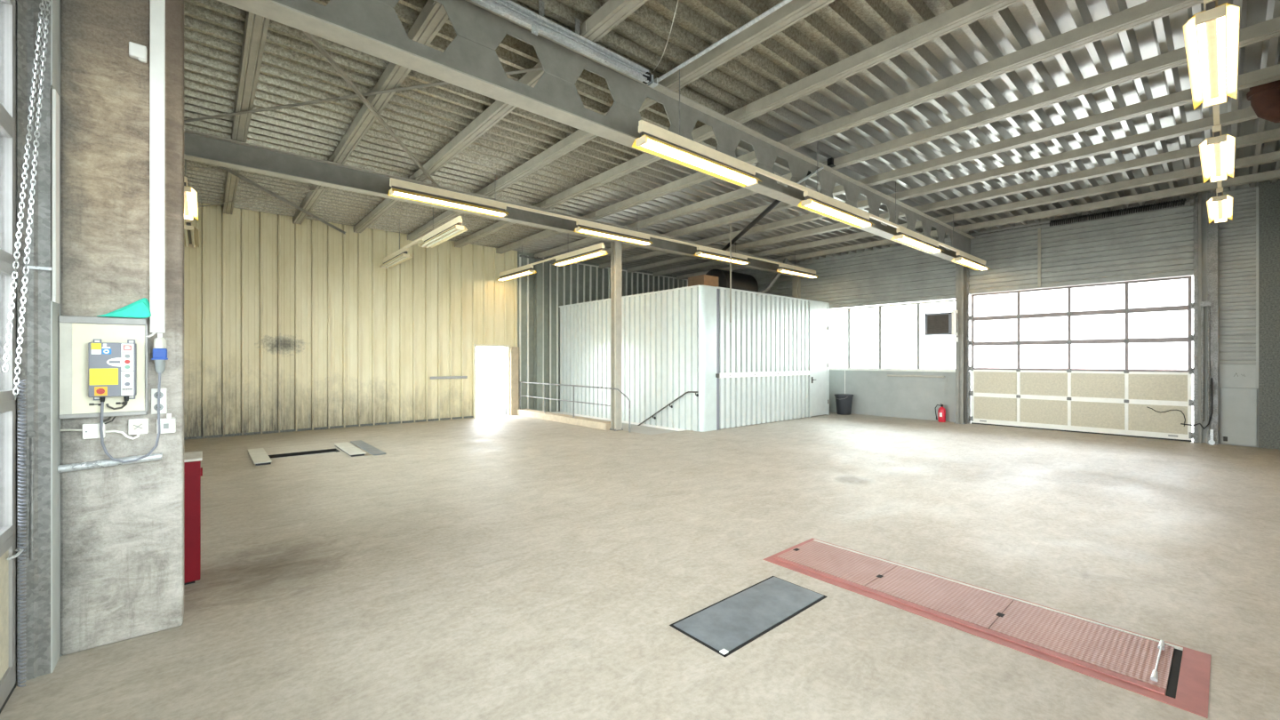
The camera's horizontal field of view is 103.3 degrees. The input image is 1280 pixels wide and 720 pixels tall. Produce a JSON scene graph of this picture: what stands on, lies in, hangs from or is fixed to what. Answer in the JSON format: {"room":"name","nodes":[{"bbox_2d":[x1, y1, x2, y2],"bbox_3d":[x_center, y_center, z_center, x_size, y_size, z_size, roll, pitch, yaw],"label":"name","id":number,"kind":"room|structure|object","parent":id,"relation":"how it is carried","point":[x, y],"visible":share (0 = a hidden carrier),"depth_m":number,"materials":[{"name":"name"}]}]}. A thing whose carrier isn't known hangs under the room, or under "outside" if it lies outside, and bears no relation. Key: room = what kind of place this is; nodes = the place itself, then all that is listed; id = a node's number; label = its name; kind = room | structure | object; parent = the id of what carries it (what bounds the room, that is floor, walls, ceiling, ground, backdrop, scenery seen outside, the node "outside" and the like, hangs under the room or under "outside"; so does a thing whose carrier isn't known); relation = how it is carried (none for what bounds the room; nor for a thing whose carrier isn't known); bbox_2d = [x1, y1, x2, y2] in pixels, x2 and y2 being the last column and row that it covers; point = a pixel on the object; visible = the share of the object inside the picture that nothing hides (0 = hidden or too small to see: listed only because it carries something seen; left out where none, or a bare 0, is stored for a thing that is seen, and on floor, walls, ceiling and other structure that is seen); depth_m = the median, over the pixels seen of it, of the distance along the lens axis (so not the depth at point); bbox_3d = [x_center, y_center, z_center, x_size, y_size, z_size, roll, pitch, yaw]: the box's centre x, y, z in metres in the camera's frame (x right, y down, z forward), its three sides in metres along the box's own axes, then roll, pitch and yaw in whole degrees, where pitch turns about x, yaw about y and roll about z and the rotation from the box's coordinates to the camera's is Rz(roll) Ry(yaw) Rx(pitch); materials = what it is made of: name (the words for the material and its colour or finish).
{"room":"auto repair garage","nodes":[
{"label":"auto repair garage","id":0,"kind":"room"},
{"bbox_2d":[16,5,16,680],"bbox_3d":[-3.297,-0.085,2.601,0.140,3.470,0.255,0,0,-41],"label":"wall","id":1,"kind":"structure","parent":0,"point":[16,5],"depth_m":2.60,"materials":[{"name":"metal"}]},
{"bbox_2d":[50,0,61,656],"bbox_3d":[-6.532,-0.880,6.450,0.280,5.060,9.820,0,0,-41],"label":"wall","id":2,"kind":"structure","parent":0,"point":[60,0],"depth_m":2.82,"materials":[{"name":"grey metal"}]},
{"bbox_2d":[184,128,799,276],"bbox_3d":[-0.680,-2.965,11.768,15.670,0.350,0.200,0,0,-41],"label":"roof beam","id":3,"kind":"structure","parent":2,"relation":"attached to","point":[198,147],"depth_m":8.20,"materials":[{"name":"grey metal"}]},
{"bbox_2d":[197,187,334,207],"bbox_3d":[-6.848,-3.120,9.590,5.274,0.006,0.045,0,0,18],"label":"brace","id":4,"kind":"object","parent":3,"relation":"attached to","point":[325,188],"visible":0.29,"depth_m":9.67,"materials":[{"name":"metal"}]},
{"bbox_2d":[216,165,346,233],"bbox_3d":[-6.844,-3.079,9.593,0.050,0.051,5.461,0,0,-7],"label":"brace","id":5,"kind":"object","parent":3,"relation":"attached to","point":[227,169],"visible":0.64,"depth_m":9.54,"materials":[{"name":"grey metal"}]},
{"bbox_2d":[60,0,183,655],"bbox_3d":[-3.136,-0.385,3.100,0.506,4.070,0.330,0,0,-41],"label":"wall pillar","id":6,"kind":"structure","parent":0,"point":[122,526],"depth_m":2.95,"materials":[{"name":"concrete"}]},
{"bbox_2d":[82,422,105,439],"bbox_3d":[-3.105,0.403,2.879,0.087,0.085,0.050,0,0,-41],"label":"wall box","id":7,"kind":"object","parent":6,"relation":"attached to","point":[90,430],"visible":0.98,"depth_m":2.86,"materials":[{"name":"white plastic"}]},
{"bbox_2d":[104,430,140,439],"bbox_3d":[-3.005,0.435,2.939,0.145,0.063,0.026,0,0,-36],"label":"cable","id":8,"kind":"object","parent":7,"relation":"attached to","point":[106,431],"visible":1,"depth_m":2.94,"materials":[{"name":"white plastic"}]},
{"bbox_2d":[58,315,148,419],"bbox_3d":[-3.069,0.040,2.907,0.352,0.570,0.050,0,0,-41],"label":"board","id":9,"kind":"object","parent":6,"relation":"attached to","point":[76,332],"visible":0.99,"depth_m":2.86,"materials":[{"name":"grey metal"}]},
{"bbox_2d":[88,338,136,401],"bbox_3d":[-3.005,0.060,2.886,0.187,0.356,0.093,0,0,-41],"label":"controller","id":10,"kind":"object","parent":9,"relation":"attached to","point":[112,367],"visible":1,"depth_m":2.87,"materials":[{"name":"white plastic"}]},
{"bbox_2d":[94,386,107,395],"bbox_3d":[-3.023,0.175,2.838,0.050,0.050,0.003,0,0,-41],"label":"switch plate","id":11,"kind":"object","parent":10,"relation":"attached to","point":[103,388],"depth_m":2.83,"materials":[{"name":"plastic"}]},
{"bbox_2d":[88,400,127,409],"bbox_3d":[-3.035,0.262,2.892,0.156,0.047,0.038,0,0,-41],"label":"cable","id":12,"kind":"object","parent":10,"relation":"attached to","point":[124,404],"visible":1,"depth_m":2.91,"materials":[{"name":"plastic"}]},
{"bbox_2d":[120,370,132,391],"bbox_3d":[-2.942,0.071,2.905,0.050,0.228,0.002,0,0,-41],"label":"print","id":13,"kind":"object","parent":10,"relation":"attached to","point":[126,376],"depth_m":2.90},
{"bbox_2d":[99,372,160,463],"bbox_3d":[-2.956,0.334,2.941,0.252,0.519,0.027,0,0,-41],"label":"cable","id":14,"kind":"object","parent":10,"relation":"attached to","point":[159,373],"visible":1,"depth_m":2.96,"materials":[{"name":"grey rubber"}]},
{"bbox_2d":[96,297,151,318],"bbox_3d":[-2.996,-0.308,2.944,0.220,0.122,0.072,0,0,-41],"label":"folded cloth","id":15,"kind":"object","parent":9,"relation":"on","point":[140,308],"visible":1,"depth_m":2.95,"materials":[{"name":"teal fabric"}]},
{"bbox_2d":[57,452,162,472],"bbox_3d":[-3.032,0.588,2.912,0.416,0.062,0.042,0,0,-41],"label":"tube","id":16,"kind":"object","parent":6,"relation":"attached to","point":[87,465],"visible":0.94,"depth_m":2.88,"materials":[{"name":"metal"}]},
{"bbox_2d":[128,417,148,434],"bbox_3d":[-2.967,0.393,2.994,0.083,0.091,0.056,0,0,-41],"label":"wall box","id":17,"kind":"object","parent":6,"relation":"attached to","point":[135,426],"visible":1,"depth_m":2.98,"materials":[{"name":"white plastic"}]},
{"bbox_2d":[131,422,144,431],"bbox_3d":[-2.952,0.393,2.978,0.054,0.054,0.004,0,0,-41],"label":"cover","id":18,"kind":"object","parent":17,"relation":"attached to","point":[135,426],"depth_m":2.98,"materials":[{"name":"white plastic"}]},
{"bbox_2d":[128,41,147,63],"bbox_3d":[-2.973,-1.820,2.998,0.076,0.090,0.043,0,0,-41],"label":"sensor box","id":19,"kind":"object","parent":6,"relation":"attached to","point":[138,52],"visible":1,"depth_m":2.98,"materials":[{"name":"white plastic"}]},
{"bbox_2d":[149,0,165,333],"bbox_3d":[-2.912,-1.282,3.055,0.066,2.235,0.040,0,0,-41],"label":"duct","id":20,"kind":"object","parent":6,"relation":"attached to","point":[156,7],"visible":1,"depth_m":3.04,"materials":[{"name":"white plastic"}]},
{"bbox_2d":[151,388,166,414],"bbox_3d":[-2.910,0.248,3.062,0.068,0.153,0.032,0,0,-41],"label":"double socket","id":21,"kind":"object","parent":6,"relation":"attached to","point":[154,391],"visible":0.81,"depth_m":3.05,"materials":[{"name":"white plastic"}]},
{"bbox_2d":[152,402,165,411],"bbox_3d":[-2.903,0.285,3.054,0.058,0.058,0.007,0,0,-41],"label":"outlet","id":22,"kind":"object","parent":21,"relation":"attached to","point":[154,404],"depth_m":3.05,"materials":[{"name":"white plastic"}]},
{"bbox_2d":[152,390,165,399],"bbox_3d":[-2.903,0.212,3.054,0.058,0.058,0.007,0,0,-41],"label":"outlet","id":23,"kind":"object","parent":21,"relation":"attached to","point":[154,392],"depth_m":3.05,"materials":[{"name":"white plastic"}]},
{"bbox_2d":[151,333,167,373],"bbox_3d":[-2.886,-0.039,3.044,0.070,0.242,0.080,0,0,-41],"label":"plug","id":24,"kind":"object","parent":6,"relation":"attached to","point":[160,346],"visible":1,"depth_m":3.02,"materials":[{"name":"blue plastic"}]},
{"bbox_2d":[156,413,175,433],"bbox_3d":[-2.877,0.384,3.074,0.083,0.120,0.053,0,0,-41],"label":"wall box","id":25,"kind":"object","parent":6,"relation":"attached to","point":[168,424],"visible":0.88,"depth_m":3.06,"materials":[{"name":"white plastic"}]},
{"bbox_2d":[216,0,975,266],"bbox_3d":[2.648,-2.780,7.996,15.550,0.720,0.220,0,0,-41],"label":"beam","id":26,"kind":"structure","parent":6,"relation":"on","point":[470,61],"depth_m":4.93,"materials":[{"name":"grey metal"}]},
{"bbox_2d":[222,10,269,214],"bbox_3d":[-4.072,-3.211,5.316,0.170,0.122,14.770,0,0,-41],"label":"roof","id":27,"kind":"structure","parent":26,"relation":"on","point":[256,27],"depth_m":5.74,"materials":[{"name":"metal"}]},
{"bbox_2d":[184,66,543,122],"bbox_3d":[-3.514,-3.120,6.018,5.904,0.006,0.050,0,0,14],"label":"brace","id":28,"kind":"object","parent":26,"relation":"attached to","point":[539,68],"visible":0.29,"depth_m":6.03,"materials":[{"name":"grey metal"}]},
{"bbox_2d":[292,0,448,224],"bbox_3d":[-3.130,-3.211,6.127,0.170,0.122,14.770,0,0,-41],"label":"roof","id":29,"kind":"structure","parent":26,"relation":"on","point":[433,16],"depth_m":6.08,"materials":[{"name":"metal"}]},
{"bbox_2d":[302,31,439,188],"bbox_3d":[-3.299,-3.079,6.205,0.050,0.051,5.833,0,0,-6],"label":"brace","id":30,"kind":"object","parent":26,"relation":"attached to","point":[310,36],"visible":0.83,"depth_m":5.96,"materials":[{"name":"metal"}]},
{"bbox_2d":[352,0,647,232],"bbox_3d":[-2.187,-3.211,6.939,0.170,0.122,14.770,0,0,-41],"label":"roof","id":31,"kind":"structure","parent":26,"relation":"on","point":[612,12],"depth_m":6.56,"materials":[{"name":"metal"}]},
{"bbox_2d":[470,0,657,87],"bbox_3d":[-1.391,-3.087,4.158,4.120,0.375,0.104,0,0,-41],"label":"overhead track","id":32,"kind":"object","parent":31,"relation":"hanging from","point":[538,23],"visible":1,"depth_m":4.75,"materials":[{"name":"metal"}]},
{"bbox_2d":[657,0,791,82],"bbox_3d":[1.733,-3.105,3.842,0.038,0.036,4.760,0,0,-41],"label":"conduit","id":33,"kind":"object","parent":32,"relation":"attached to","point":[783,3],"visible":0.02,"depth_m":4.86,"materials":[{"name":"metal"}]},
{"bbox_2d":[407,0,835,240],"bbox_3d":[-1.245,-3.211,7.750,0.170,0.122,14.770,0,0,-41],"label":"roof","id":34,"kind":"structure","parent":26,"relation":"on","point":[792,12],"depth_m":5.53,"materials":[{"name":"metal"}]},
{"bbox_2d":[454,0,1023,247],"bbox_3d":[-0.303,-3.211,8.562,0.170,0.122,14.770,0,0,-41],"label":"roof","id":35,"kind":"structure","parent":26,"relation":"on","point":[969,12],"depth_m":5.71,"materials":[{"name":"metal"}]},
{"bbox_2d":[721,170,811,250],"bbox_3d":[2.526,-3.050,11.224,0.111,0.096,5.917,0,0,-4],"label":"brace","id":36,"kind":"object","parent":26,"relation":"attached to","point":[776,202],"visible":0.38,"depth_m":11.01,"materials":[{"name":"black paint"}]},
{"bbox_2d":[496,0,1203,254],"bbox_3d":[0.639,-3.211,9.374,0.170,0.122,14.770,0,0,-41],"label":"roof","id":37,"kind":"structure","parent":26,"relation":"on","point":[1145,12],"depth_m":5.81,"materials":[{"name":"metal"}]},
{"bbox_2d":[496,242,603,280],"bbox_3d":[-2.459,-2.734,12.968,0.274,0.828,5.060,0,0,-41],"label":"strip light","id":38,"kind":"object","parent":37,"relation":"hanging from","point":[527,270],"depth_m":13.77,"materials":[{"name":"white metal"}]},
{"bbox_2d":[534,16,1279,257],"bbox_3d":[1.582,-3.211,10.185,0.170,0.122,14.770,0,0,-41],"label":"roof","id":39,"kind":"structure","parent":26,"relation":"on","point":[1270,28],"depth_m":6.51,"materials":[{"name":"metal"}]},
{"bbox_2d":[1182,0,1239,223],"bbox_3d":[6.028,-2.861,5.298,11.450,0.823,0.274,0,0,-41],"label":"strip light","id":40,"kind":"object","parent":39,"relation":"hanging from","point":[1212,35],"depth_m":4.44,"materials":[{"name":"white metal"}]},
{"bbox_2d":[571,64,1279,263],"bbox_3d":[2.524,-3.211,10.997,0.170,0.122,14.770,0,0,-41],"label":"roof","id":41,"kind":"structure","parent":26,"relation":"on","point":[1270,74],"depth_m":7.33,"materials":[{"name":"metal"}]},
{"bbox_2d":[599,106,1259,268],"bbox_3d":[3.466,-3.211,11.809,0.170,0.122,14.770,0,0,-41],"label":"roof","id":42,"kind":"structure","parent":26,"relation":"on","point":[1247,114],"depth_m":8.26,"materials":[{"name":"metal"}]},
{"bbox_2d":[626,128,1279,272],"bbox_3d":[4.408,-3.211,12.620,0.170,0.122,14.770,0,0,-41],"label":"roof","id":43,"kind":"structure","parent":26,"relation":"on","point":[1271,135],"depth_m":9.23,"materials":[{"name":"metal"}]},
{"bbox_2d":[652,150,1279,276],"bbox_3d":[5.351,-3.211,13.432,0.170,0.122,14.770,0,0,-41],"label":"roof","id":44,"kind":"structure","parent":26,"relation":"on","point":[1272,156],"depth_m":10.13,"materials":[{"name":"metal"}]},
{"bbox_2d":[676,168,1279,279],"bbox_3d":[6.293,-3.211,14.243,0.170,0.122,14.770,0,0,-41],"label":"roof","id":45,"kind":"structure","parent":26,"relation":"on","point":[1275,174],"depth_m":10.75,"materials":[{"name":"metal"}]},
{"bbox_2d":[184,176,198,220],"bbox_3d":[-6.881,-2.417,7.667,0.274,0.195,1.920,0,0,-41],"label":"strip light","id":46,"kind":"object","parent":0,"point":[190,195],"visible":0.54,"depth_m":7.62,"materials":[{"name":"white plastic"}]},
{"bbox_2d":[184,201,687,438],"bbox_3d":[-3.826,-0.843,15.305,16.020,4.985,0.076,0,0,-41],"label":"wall","id":47,"kind":"structure","parent":0,"point":[288,325],"depth_m":12.41,"materials":[{"name":"beige metal"}]},
{"bbox_2d":[184,416,473,439],"bbox_3d":[-7.288,1.625,12.308,6.660,0.050,0.034,0,0,-41],"label":"baseboard","id":48,"kind":"structure","parent":47,"relation":"attached to","point":[466,417],"depth_m":12.00,"materials":[{"name":"concrete"}]},
{"bbox_2d":[430,376,467,379],"bbox_3d":[-5.289,0.485,14.001,1.020,0.070,0.070,0,0,-41],"label":"wall bar","id":49,"kind":"object","parent":47,"relation":"attached to","point":[441,377],"visible":1,"depth_m":13.98,"materials":[{"name":"grey metal"}]},
{"bbox_2d":[473,344,510,417],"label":"door","id":50,"kind":"structure","parent":47,"relation":"in","point":[499,358],"depth_m":15.38,"materials":[{"name":"grey metal"}]},
{"bbox_2d":[0,410,1279,719],"bbox_3d":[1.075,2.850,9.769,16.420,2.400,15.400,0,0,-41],"label":"floor","id":51,"kind":"structure","parent":0,"point":[499,566],"depth_m":3.96,"materials":[{"name":"concrete"}]},
{"bbox_2d":[184,451,202,584],"bbox_3d":[-3.583,1.188,3.701,0.582,0.925,0.375,0,0,-41],"label":"base cabinet","id":52,"kind":"object","parent":51,"relation":"on","point":[193,471],"visible":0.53,"depth_m":3.73,"materials":[{"name":"metal"}]},
{"bbox_2d":[247,448,271,465],"bbox_3d":[-6.425,1.625,8.535,0.225,0.050,1.580,0,0,-41],"label":"ramp","id":53,"kind":"object","parent":51,"relation":"on","point":[259,456],"visible":1,"depth_m":8.32,"materials":[{"name":"metal"}]},
{"bbox_2d":[333,441,366,456],"bbox_3d":[-5.311,1.625,9.231,0.240,0.050,1.480,0,0,-41],"label":"ramp","id":54,"kind":"object","parent":51,"relation":"on","point":[348,448],"visible":1,"depth_m":9.07,"materials":[{"name":"metal"}]},
{"bbox_2d":[350,440,386,455],"bbox_3d":[-5.134,1.640,9.515,0.200,0.020,1.880,0,0,-41],"label":"strip","id":55,"kind":"object","parent":51,"relation":"on","point":[362,444],"visible":1,"depth_m":9.42,"materials":[{"name":"grey metal"}]},
{"bbox_2d":[510,346,519,415],"bbox_3d":[-3.781,0.630,15.232,0.248,2.040,0.078,0,0,-41],"label":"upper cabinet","id":56,"kind":"object","parent":51,"relation":"on","point":[514,350],"visible":0.91,"depth_m":15.19,"materials":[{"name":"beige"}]},
{"bbox_2d":[534,257,542,410],"bbox_3d":[-3.133,-0.745,15.620,0.210,4.790,0.250,0,0,-41],"label":"wall column","id":57,"kind":"structure","parent":51,"relation":"on","point":[538,268],"depth_m":15.59,"materials":[{"name":"metal"}]},
{"bbox_2d":[517,408,610,430],"bbox_3d":[-2.139,1.565,13.646,0.310,0.170,4.430,0,0,-41],"label":"curb","id":58,"kind":"object","parent":51,"relation":"on","point":[599,424],"visible":0.8,"depth_m":13.20,"materials":[{"name":"beige concrete"}]},
{"bbox_2d":[519,381,630,432],"bbox_3d":[-1.926,1.149,13.383,0.154,1.001,5.067,0,0,-41],"label":"guard rail","id":59,"kind":"object","parent":58,"relation":"on","point":[545,384],"visible":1,"depth_m":13.03,"materials":[{"name":"metal"}]},
{"bbox_2d":[609,240,623,431],"bbox_3d":[-0.558,-0.569,11.925,0.230,4.438,0.230,0,0,-41],"label":"steel post","id":60,"kind":"object","parent":51,"relation":"on","point":[615,246],"visible":1,"depth_m":11.88,"materials":[{"name":"grey metal"}]},
{"bbox_2d":[558,285,829,431],"bbox_3d":[1.554,-0.041,15.751,5.625,3.382,6.280,0,0,-41],"label":"enclosure","id":61,"kind":"object","parent":51,"relation":"on","point":[770,364],"visible":0.96,"depth_m":13.13,"materials":[{"name":"white metal"}]},
{"bbox_2d":[637,391,698,425],"bbox_3d":[0.145,1.642,13.018,0.085,1.845,3.678,0,0,-41],"label":"handrail","id":62,"kind":"object","parent":61,"relation":"attached to","point":[695,392],"visible":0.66,"depth_m":12.31,"materials":[{"name":"grey metal"}]},
{"bbox_2d":[688,274,718,286],"bbox_3d":[1.752,-2.011,14.047,0.610,0.578,0.600,0,0,-41],"label":"wooden crate","id":63,"kind":"object","parent":61,"relation":"on","point":[703,279],"visible":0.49,"depth_m":13.83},
{"bbox_2d":[729,224,731,322],"bbox_3d":[2.183,-2.085,12.175,0.033,2.370,0.033,0,0,-18],"label":"conduit","id":64,"kind":"object","parent":61,"relation":"attached to","point":[730,224],"visible":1,"depth_m":12.16,"materials":[{"name":"metal"}]},
{"bbox_2d":[705,257,788,293],"bbox_3d":[3.222,-2.427,15.610,1.857,1.406,1.952,0,0,-41],"label":"duct","id":65,"kind":"object","parent":61,"relation":"on","point":[740,281],"visible":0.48,"depth_m":15.49,"materials":[{"name":"black metal"}]},
{"bbox_2d":[669,576,827,656],"bbox_3d":[0.743,1.645,3.336,1.100,0.009,0.445,0,0,-41],"label":"floor plate","id":66,"kind":"object","parent":51,"relation":"on","point":[726,626],"visible":1,"depth_m":3.26,"materials":[{"name":"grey metal"}]},
{"bbox_2d":[792,275,800,298],"bbox_3d":[5.204,-0.570,16.836,0.270,4.440,0.230,0,0,-41],"label":"wall column","id":67,"kind":"structure","parent":51,"relation":"on","point":[796,280],"depth_m":16.80,"materials":[{"name":"metal"}]},
{"bbox_2d":[834,393,853,415],"bbox_3d":[6.200,1.349,15.397,0.548,0.602,0.540,0,0,-41],"label":"waste bin","id":68,"kind":"object","parent":51,"relation":"on","point":[844,402],"visible":1,"depth_m":15.22,"materials":[{"name":"grey plastic"}]},
{"bbox_2d":[935,403,945,422],"bbox_3d":[8.041,1.406,13.540,0.179,0.489,0.238,0,0,-41],"label":"fire extinguisher","id":69,"kind":"object","parent":51,"relation":"on","point":[941,412],"visible":1,"depth_m":13.46,"materials":[{"name":"red metal"}]},
{"bbox_2d":[954,263,967,423],"bbox_3d":[8.356,-0.745,13.176,0.270,4.790,0.230,0,0,-41],"label":"wall column","id":70,"kind":"structure","parent":51,"relation":"on","point":[959,268],"depth_m":13.11,"materials":[{"name":"metal"}]},
{"bbox_2d":[924,309,958,335],"bbox_3d":[8.004,-0.960,13.374,0.555,0.660,0.701,0,0,-41],"label":"heater","id":71,"kind":"object","parent":70,"relation":"attached to","point":[947,323],"visible":1,"depth_m":13.16,"materials":[{"name":"white metal"}]},
{"bbox_2d":[762,538,1211,718],"bbox_3d":[2.103,1.628,3.504,0.760,0.043,2.445,0,0,-41],"label":"pit cover","id":72,"kind":"object","parent":51,"relation":"on","point":[1135,662],"visible":1,"depth_m":3.13,"materials":[{"name":"red metal"}]},
{"bbox_2d":[1207,190,1218,444],"bbox_3d":[11.249,-0.825,9.940,0.160,4.950,0.140,0,0,-41],"label":"post","id":73,"kind":"object","parent":51,"relation":"on","point":[1212,228],"visible":0.79,"depth_m":9.89,"materials":[{"name":"metal"}]},
{"bbox_2d":[1200,301,1210,433],"bbox_3d":[11.100,0.150,9.938,0.052,2.600,0.130,0,0,-41],"label":"cable conduit","id":74,"kind":"object","parent":73,"relation":"attached to","point":[1203,304],"visible":1,"depth_m":9.95,"materials":[{"name":"metal"}]},
{"bbox_2d":[1180,377,1212,429],"bbox_3d":[11.029,0.856,10.040,0.060,1.012,0.447,0,0,-25],"label":"hanging cable","id":75,"kind":"object","parent":74,"relation":"hanging from","point":[1208,424],"visible":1,"depth_m":9.86,"materials":[{"name":"black rubber"}]},
{"bbox_2d":[184,0,1279,275],"bbox_3d":[1.091,-3.329,9.751,16.320,0.108,15.094,0,0,-41],"label":"ceiling","id":76,"kind":"structure","parent":0,"point":[292,70],"depth_m":6.70,"materials":[{"name":"metal"}]},
{"bbox_2d":[377,207,461,268],"bbox_3d":[-4.846,-2.796,10.912,0.274,0.953,5.060,0,0,-41],"label":"strip light","id":77,"kind":"object","parent":76,"relation":"hanging from","point":[402,255],"depth_m":11.70,"materials":[{"name":"beige metal"}]},
{"bbox_2d":[417,217,467,247],"bbox_3d":[-3.814,-2.417,9.715,0.274,0.195,1.920,0,0,-41],"label":"strip light","id":78,"kind":"object","parent":76,"relation":"hanging from","point":[453,228],"visible":1,"depth_m":9.59,"materials":[{"name":"white metal"}]},
{"bbox_2d":[552,244,607,266],"bbox_3d":[-1.428,-2.417,11.771,0.274,0.195,1.920,0,0,-41],"label":"strip light","id":79,"kind":"object","parent":76,"relation":"hanging from","point":[598,251],"visible":1,"depth_m":11.65,"materials":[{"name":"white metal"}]},
{"bbox_2d":[389,175,818,278],"bbox_3d":[0.820,-2.921,11.858,12.360,0.703,0.274,0,0,-41],"label":"lamp trunking","id":80,"kind":"object","parent":76,"relation":"hanging from","point":[390,179],"depth_m":10.99,"materials":[{"name":"white metal"}]},
{"bbox_2d":[387,180,508,217],"bbox_3d":[-3.136,-2.667,8.452,1.920,0.195,0.274,0,0,-41],"label":"strip light","id":81,"kind":"object","parent":80,"relation":"attached to","point":[397,189],"visible":1,"depth_m":8.36,"materials":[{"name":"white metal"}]},
{"bbox_2d":[632,69,990,271],"bbox_3d":[4.334,-2.756,8.973,11.440,1.033,0.274,0,0,-41],"label":"strip light","id":82,"kind":"object","parent":76,"relation":"hanging from","point":[652,140],"depth_m":6.41,"materials":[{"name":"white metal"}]},
{"bbox_2d":[1246,80,1279,123],"bbox_3d":[7.433,-2.998,5.851,0.310,0.556,0.544,0,0,-41],"label":"flue","id":83,"kind":"object","parent":76,"relation":"attached to","point":[1265,99],"visible":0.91,"depth_m":5.87,"materials":[{"name":"brown metal"}]},
{"bbox_3d":[-7.811,-2.894,8.747,0.045,0.758,4.450,0,0,-41],"label":"lamp trunking","id":84,"kind":"object","parent":76,"relation":"hanging from","visible":0},
{"bbox_2d":[184,219,199,247],"bbox_3d":[-8.643,-2.417,9.713,0.274,0.195,1.920,0,0,-41],"label":"strip light","id":85,"kind":"object","parent":84,"relation":"hanging from","point":[191,233],"visible":0.83,"depth_m":9.60,"materials":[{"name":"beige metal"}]},
{"bbox_2d":[272,370,1193,458],"bbox_3d":[4.839,1.710,17.366,150.000,0.001,140.000,0,0,-41],"label":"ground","id":86,"kind":"structure","parent":0,"point":[483,378],"depth_m":18.20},
{"bbox_2d":[736,182,1258,447],"bbox_3d":[7.179,-0.880,14.895,0.180,5.060,15.000,0,0,-41],"label":"wall","id":87,"kind":"structure","parent":0,"point":[1187,212],"depth_m":11.98,"materials":[{"name":"grey metal"}]},
{"bbox_2d":[829,299,955,372],"bbox_3d":[7.017,-0.645,14.999,0.130,1.930,4.330,0,0,-41],"label":"window","id":88,"kind":"structure","parent":87,"relation":"in","point":[918,304],"depth_m":14.76,"materials":[{"name":"white metal"}]},
{"bbox_2d":[887,374,944,377],"bbox_3d":[7.685,0.450,14.143,0.085,0.057,1.500,0,0,-41],"label":"pipe","id":89,"kind":"object","parent":87,"relation":"attached to","point":[888,375],"visible":1,"depth_m":14.06,"materials":[{"name":"metal"}]},
{"bbox_2d":[886,370,947,382],"bbox_3d":[7.716,0.440,14.169,0.012,0.300,1.600,0,0,-41],"label":"trim","id":90,"kind":"structure","parent":87,"relation":"attached to","point":[938,373],"depth_m":14.12,"materials":[{"name":"grey paint"}]},
{"bbox_2d":[1037,228,1041,287],"bbox_3d":[9.511,-2.425,12.046,0.056,1.410,0.060,0,0,-41],"label":"rail","id":91,"kind":"object","parent":87,"relation":"attached to","point":[1039,233],"visible":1,"depth_m":12.03,"materials":[{"name":"metal"}]},
{"bbox_2d":[964,193,1201,442],"bbox_3d":[9.782,-0.850,11.600,0.285,5.000,4.140,0,0,-41],"label":"door","id":92,"kind":"structure","parent":87,"relation":"in","point":[1126,402],"depth_m":11.24,"materials":[{"name":"white metal"}]},
{"bbox_2d":[1219,364,1255,388],"bbox_3d":[11.511,0.310,9.743,0.040,0.440,0.460,0,0,-41],"label":"wall panel","id":93,"kind":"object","parent":87,"relation":"attached to","point":[1230,375],"depth_m":9.74,"materials":[{"name":"grey paint"}]},
{"bbox_2d":[1220,387,1256,446],"bbox_3d":[11.510,1.080,9.736,0.050,1.080,0.450,0,0,-41],"label":"wall panel","id":94,"kind":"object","parent":87,"relation":"attached to","point":[1238,406],"depth_m":9.72,"materials":[{"name":"grey paint"}]},
{"bbox_2d":[1256,187,1258,388],"bbox_3d":[11.658,-1.360,9.557,0.060,3.780,0.035,0,0,-41],"label":"trim","id":95,"kind":"structure","parent":87,"relation":"attached to","point":[1257,188],"depth_m":9.54,"materials":[{"name":"grey paint"}]},
{"bbox_2d":[1258,178,1279,449],"bbox_3d":[11.822,-0.880,9.335,0.100,5.060,0.515,0,0,-41],"label":"wall pier","id":96,"kind":"object","parent":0,"point":[1268,192],"visible":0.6,"depth_m":9.41,"materials":[{"name":"concrete"}]},
{"bbox_3d":[-1.728,-0.880,0.788,0.150,5.060,5.050,0,0,-41],"label":"wall","id":97,"kind":"structure","parent":0,"visible":0},
{"bbox_2d":[0,0,23,713],"bbox_3d":[-1.722,-0.080,0.886,0.087,3.460,4.390,0,0,-41],"label":"door","id":98,"kind":"structure","parent":97,"relation":"in","point":[8,555],"depth_m":2.50,"materials":[{"name":"grey metal"}]},
{"bbox_2d":[17,379,26,687],"bbox_3d":[-3.091,0.865,2.531,0.029,1.537,0.028,0,0,-41],"label":"coiled cable","id":99,"kind":"object","parent":98,"relation":"hanging from","point":[20,393],"visible":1,"depth_m":2.53,"materials":[{"name":"silver metal"}]},
{"bbox_2d":[1,0,50,399],"bbox_3d":[-3.043,-1.305,2.530,0.048,3.005,0.302,0,0,-11],"label":"chain","id":100,"kind":"object","parent":98,"relation":"hanging from","point":[15,268],"visible":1,"depth_m":2.51,"materials":[{"name":"metal"}]},
{"bbox_2d":[16,0,59,685],"bbox_3d":[-3.184,-0.800,2.685,0.115,4.900,0.225,0,0,-41],"label":"door frame","id":101,"kind":"structure","parent":97,"relation":"attached to","point":[39,365],"depth_m":2.64,"materials":[{"name":"metal"}]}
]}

